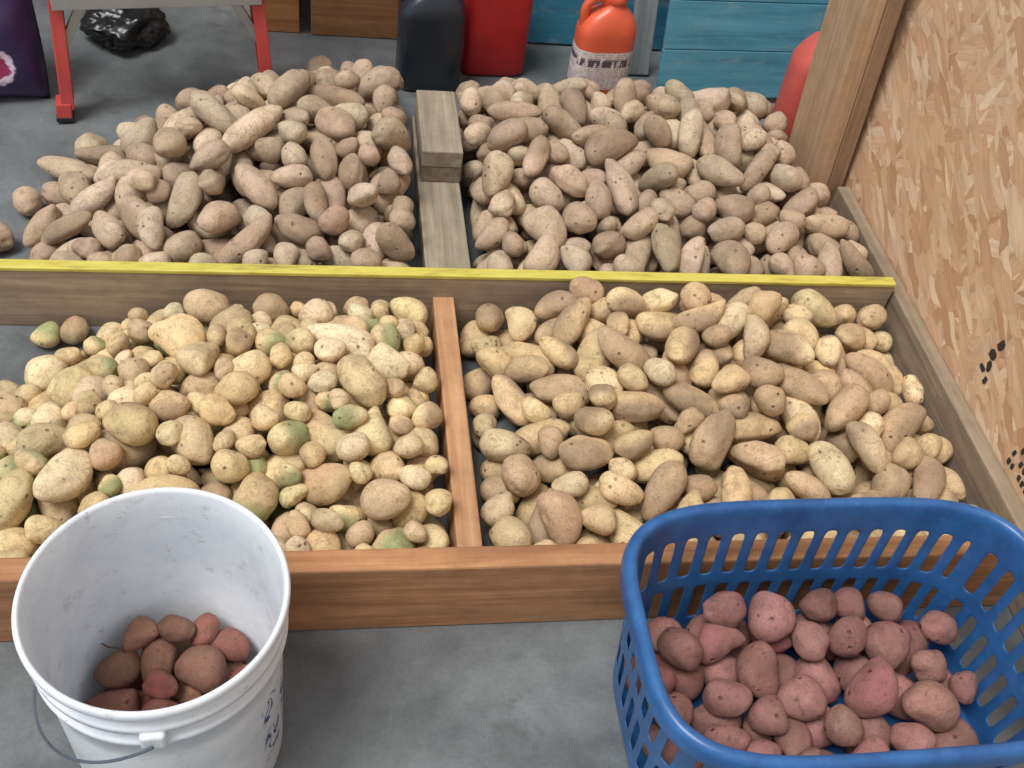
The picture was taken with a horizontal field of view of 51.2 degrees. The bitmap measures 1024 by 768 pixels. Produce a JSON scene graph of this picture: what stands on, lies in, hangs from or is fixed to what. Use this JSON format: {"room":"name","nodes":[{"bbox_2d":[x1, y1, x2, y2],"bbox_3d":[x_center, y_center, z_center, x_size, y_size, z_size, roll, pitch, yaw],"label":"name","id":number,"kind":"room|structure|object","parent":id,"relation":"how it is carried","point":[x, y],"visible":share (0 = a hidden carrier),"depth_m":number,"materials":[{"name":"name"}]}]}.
{"room":"potato storage room","nodes":[
{"label":"potato storage room","id":0,"kind":"room"},
{"bbox_2d":[0,0,1023,767],"bbox_3d":[-1.100,0.209,1.669,4.800,0.060,5.200,0,47,-10],"label":"floor","id":1,"kind":"structure","parent":0,"point":[519,694],"depth_m":1.62,"materials":[{"name":"concrete"}]},
{"bbox_2d":[0,0,49,98],"bbox_3d":[-1.249,-0.884,2.252,0.443,0.560,0.212,0,47,-10],"label":"bag","id":2,"kind":"object","parent":1,"relation":"on","point":[23,69],"visible":1,"depth_m":2.36,"materials":[{"name":"purple plastic"}]},
{"bbox_2d":[79,8,170,51],"bbox_3d":[-0.965,-0.907,2.652,0.207,0.089,0.212,35,51,22],"label":"plastic bag","id":3,"kind":"object","parent":1,"relation":"on","point":[121,30],"visible":0.84,"depth_m":2.60,"materials":[{"name":"black plastic"}]},
{"bbox_2d":[11,487,290,767],"bbox_3d":[-0.433,0.361,1.342,0.313,0.370,0.320,-2,47,-12],"label":"plastic bucket","id":4,"kind":"object","parent":1,"relation":"on","point":[154,553],"visible":0.93,"depth_m":1.31,"materials":[{"name":"plastic"}]},
{"bbox_2d":[84,612,250,710],"bbox_3d":[-0.442,0.433,1.421,0.247,0.146,0.236,0,47,-10],"label":"potatoes","id":5,"kind":"object","parent":4,"relation":"in","point":[181,660],"visible":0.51,"depth_m":1.42,"materials":[{"name":"red food"}]},
{"bbox_2d":[47,0,271,121],"bbox_3d":[-0.820,-1.567,2.159,0.527,1.752,1.000,-8,49,-17],"label":"step ladder","id":6,"kind":"object","parent":1,"relation":"on","point":[62,34],"visible":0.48,"depth_m":2.33,"materials":[{"name":"red metal"}]},
{"bbox_2d":[0,55,415,266],"bbox_3d":[-0.637,-0.537,2.255,0.847,0.246,0.916,0,47,-10],"label":"pile","id":7,"kind":"object","parent":1,"relation":"on","point":[330,180],"visible":0.91,"depth_m":2.10,"materials":[{"name":"beige food"}]},
{"bbox_2d":[0,289,452,557],"bbox_3d":[-0.545,0.055,1.738,0.872,0.202,0.614,0,47,-10],"label":"pile","id":8,"kind":"object","parent":1,"relation":"on","point":[358,382],"visible":0.84,"depth_m":1.69,"materials":[{"name":"beige food"}]},
{"bbox_2d":[249,0,300,32],"bbox_3d":[-0.609,-1.157,2.736,0.125,0.399,0.280,0,47,-10],"label":"crate","id":9,"kind":"object","parent":1,"relation":"on","point":[281,15],"visible":0.55,"depth_m":2.76,"materials":[{"name":"brown wood"}]},
{"bbox_2d":[311,0,398,38],"bbox_3d":[-0.383,-1.159,2.806,0.285,0.359,0.335,0,47,-10],"label":"crate","id":10,"kind":"object","parent":1,"relation":"on","point":[349,18],"visible":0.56,"depth_m":2.78,"materials":[{"name":"brown wood"}]},
{"bbox_2d":[395,0,464,91],"bbox_3d":[-0.199,-0.876,2.606,0.155,0.305,0.120,-1,47,-11],"label":"plastic container","id":11,"kind":"object","parent":1,"relation":"on","point":[429,32],"visible":0.92,"depth_m":2.58,"materials":[{"name":"plastic"}]},
{"bbox_2d":[411,90,470,267],"bbox_3d":[-0.151,-0.395,2.252,0.092,0.168,0.590,0,47,-10],"label":"divider","id":12,"kind":"object","parent":1,"relation":"on","point":[437,149],"visible":0.75,"depth_m":2.24,"materials":[{"name":"brown wood"}]},
{"bbox_2d":[0,259,895,333],"bbox_3d":[-0.580,-0.163,1.974,2.727,0.142,0.024,0,47,-10],"label":"board","id":13,"kind":"object","parent":1,"relation":"on","point":[32,292],"visible":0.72,"depth_m":1.98,"materials":[{"name":"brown wood"}]},
{"bbox_2d":[430,297,481,546],"bbox_3d":[-0.101,0.089,1.854,0.040,0.090,0.617,0,47,-10],"label":"divider","id":14,"kind":"object","parent":1,"relation":"on","point":[463,522],"visible":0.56,"depth_m":1.82,"materials":[{"name":"brown wood"}]},
{"bbox_2d":[460,0,532,75],"bbox_3d":[-0.041,-0.974,2.690,0.170,0.360,0.160,-2,47,-12],"label":"plastic container","id":15,"kind":"object","parent":1,"relation":"on","point":[495,32],"visible":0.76,"depth_m":2.68,"materials":[{"name":"plastic"}]},
{"bbox_2d":[0,535,1013,640],"bbox_3d":[-0.455,0.304,1.539,2.627,0.160,0.038,0,47,-10],"label":"board","id":16,"kind":"object","parent":1,"relation":"on","point":[394,587],"visible":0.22,"depth_m":1.59,"materials":[{"name":"brown wood"}]},
{"bbox_2d":[527,0,669,49],"bbox_3d":[0.249,-1.242,2.687,0.420,0.796,0.118,0,47,-10],"label":"wood panel","id":17,"kind":"object","parent":1,"relation":"on","point":[552,21],"visible":0.49,"depth_m":2.88,"materials":[{"name":"paint"}]},
{"bbox_2d":[567,0,635,93],"bbox_3d":[0.229,-0.854,2.681,0.149,0.275,0.101,-3,47,-12],"label":"jug","id":18,"kind":"object","parent":1,"relation":"on","point":[605,32],"visible":0.84,"depth_m":2.63,"materials":[{"name":"plastic"}]},
{"bbox_2d":[628,0,658,74],"bbox_3d":[0.362,-1.202,2.567,0.061,0.944,0.178,-16,51,-23],"label":"leaning board","id":19,"kind":"object","parent":1,"relation":"on","point":[645,11],"visible":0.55,"depth_m":2.79,"materials":[{"name":"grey wood"}]},
{"bbox_2d":[455,77,874,276],"bbox_3d":[0.310,-0.501,2.382,0.852,0.255,0.809,0,47,-10],"label":"pile","id":20,"kind":"object","parent":1,"relation":"on","point":[643,176],"visible":0.91,"depth_m":2.23,"materials":[{"name":"beige food"}]},
{"bbox_2d":[459,276,977,545],"bbox_3d":[0.369,0.059,1.898,0.893,0.198,0.607,0,47,-10],"label":"pile","id":21,"kind":"object","parent":1,"relation":"on","point":[713,380],"visible":0.88,"depth_m":1.86,"materials":[{"name":"beige food"}]},
{"bbox_2d":[656,0,828,97],"bbox_3d":[0.629,-1.065,2.612,0.486,0.757,0.150,0,47,-10],"label":"wood panel","id":22,"kind":"object","parent":1,"relation":"on","point":[746,45],"visible":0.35,"depth_m":2.73,"materials":[{"name":"paint"}]},
{"bbox_2d":[773,31,819,141],"bbox_3d":[0.740,-0.729,2.592,0.150,0.360,0.130,5,46,-6],"label":"jug","id":23,"kind":"object","parent":1,"relation":"on","point":[788,99],"visible":0.16,"depth_m":2.55,"materials":[{"name":"plastic"}]},
{"bbox_2d":[613,497,1023,767],"bbox_3d":[0.446,0.404,1.507,0.627,0.292,0.399,0,47,-10],"label":"laundry basket","id":24,"kind":"object","parent":1,"relation":"on","point":[987,532],"visible":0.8,"depth_m":1.55,"materials":[{"name":"blue plastic"}]},
{"bbox_2d":[623,587,978,767],"bbox_3d":[0.440,0.446,1.558,0.532,0.161,0.296,2,47,-8],"label":"potatoes","id":25,"kind":"object","parent":24,"relation":"in","point":[715,649],"visible":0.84,"depth_m":1.55,"materials":[{"name":"food"}]},
{"bbox_2d":[788,0,904,206],"bbox_3d":[0.777,-1.276,1.733,0.211,2.365,0.254,0,47,-10],"label":"post","id":26,"kind":"object","parent":1,"relation":"on","point":[855,37],"visible":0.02,"depth_m":2.30,"materials":[{"name":"brown wood"}]},
{"bbox_2d":[829,187,1023,636],"bbox_3d":[0.834,0.164,1.927,0.031,0.115,1.570,0,47,-10],"label":"board","id":27,"kind":"object","parent":1,"relation":"on","point":[913,350],"visible":0.59,"depth_m":2.02,"materials":[{"name":"brown wood"}]},
{"bbox_2d":[842,0,1023,506],"bbox_3d":[1.056,-0.257,0.777,0.012,2.400,2.980,0,47,-10],"label":"wall","id":28,"kind":"structure","parent":0,"point":[936,168],"depth_m":1.99,"materials":[{"name":"beige wood"}]},
{"bbox_2d":[980,340,1023,493],"bbox_3d":[0.866,0.064,1.833,0.001,0.143,0.289,0,47,-10],"label":"ink stain","id":29,"kind":"object","parent":28,"relation":"attached to","point":[1000,346],"visible":1,"depth_m":1.88,"materials":[{"name":"black paint"}]}
]}

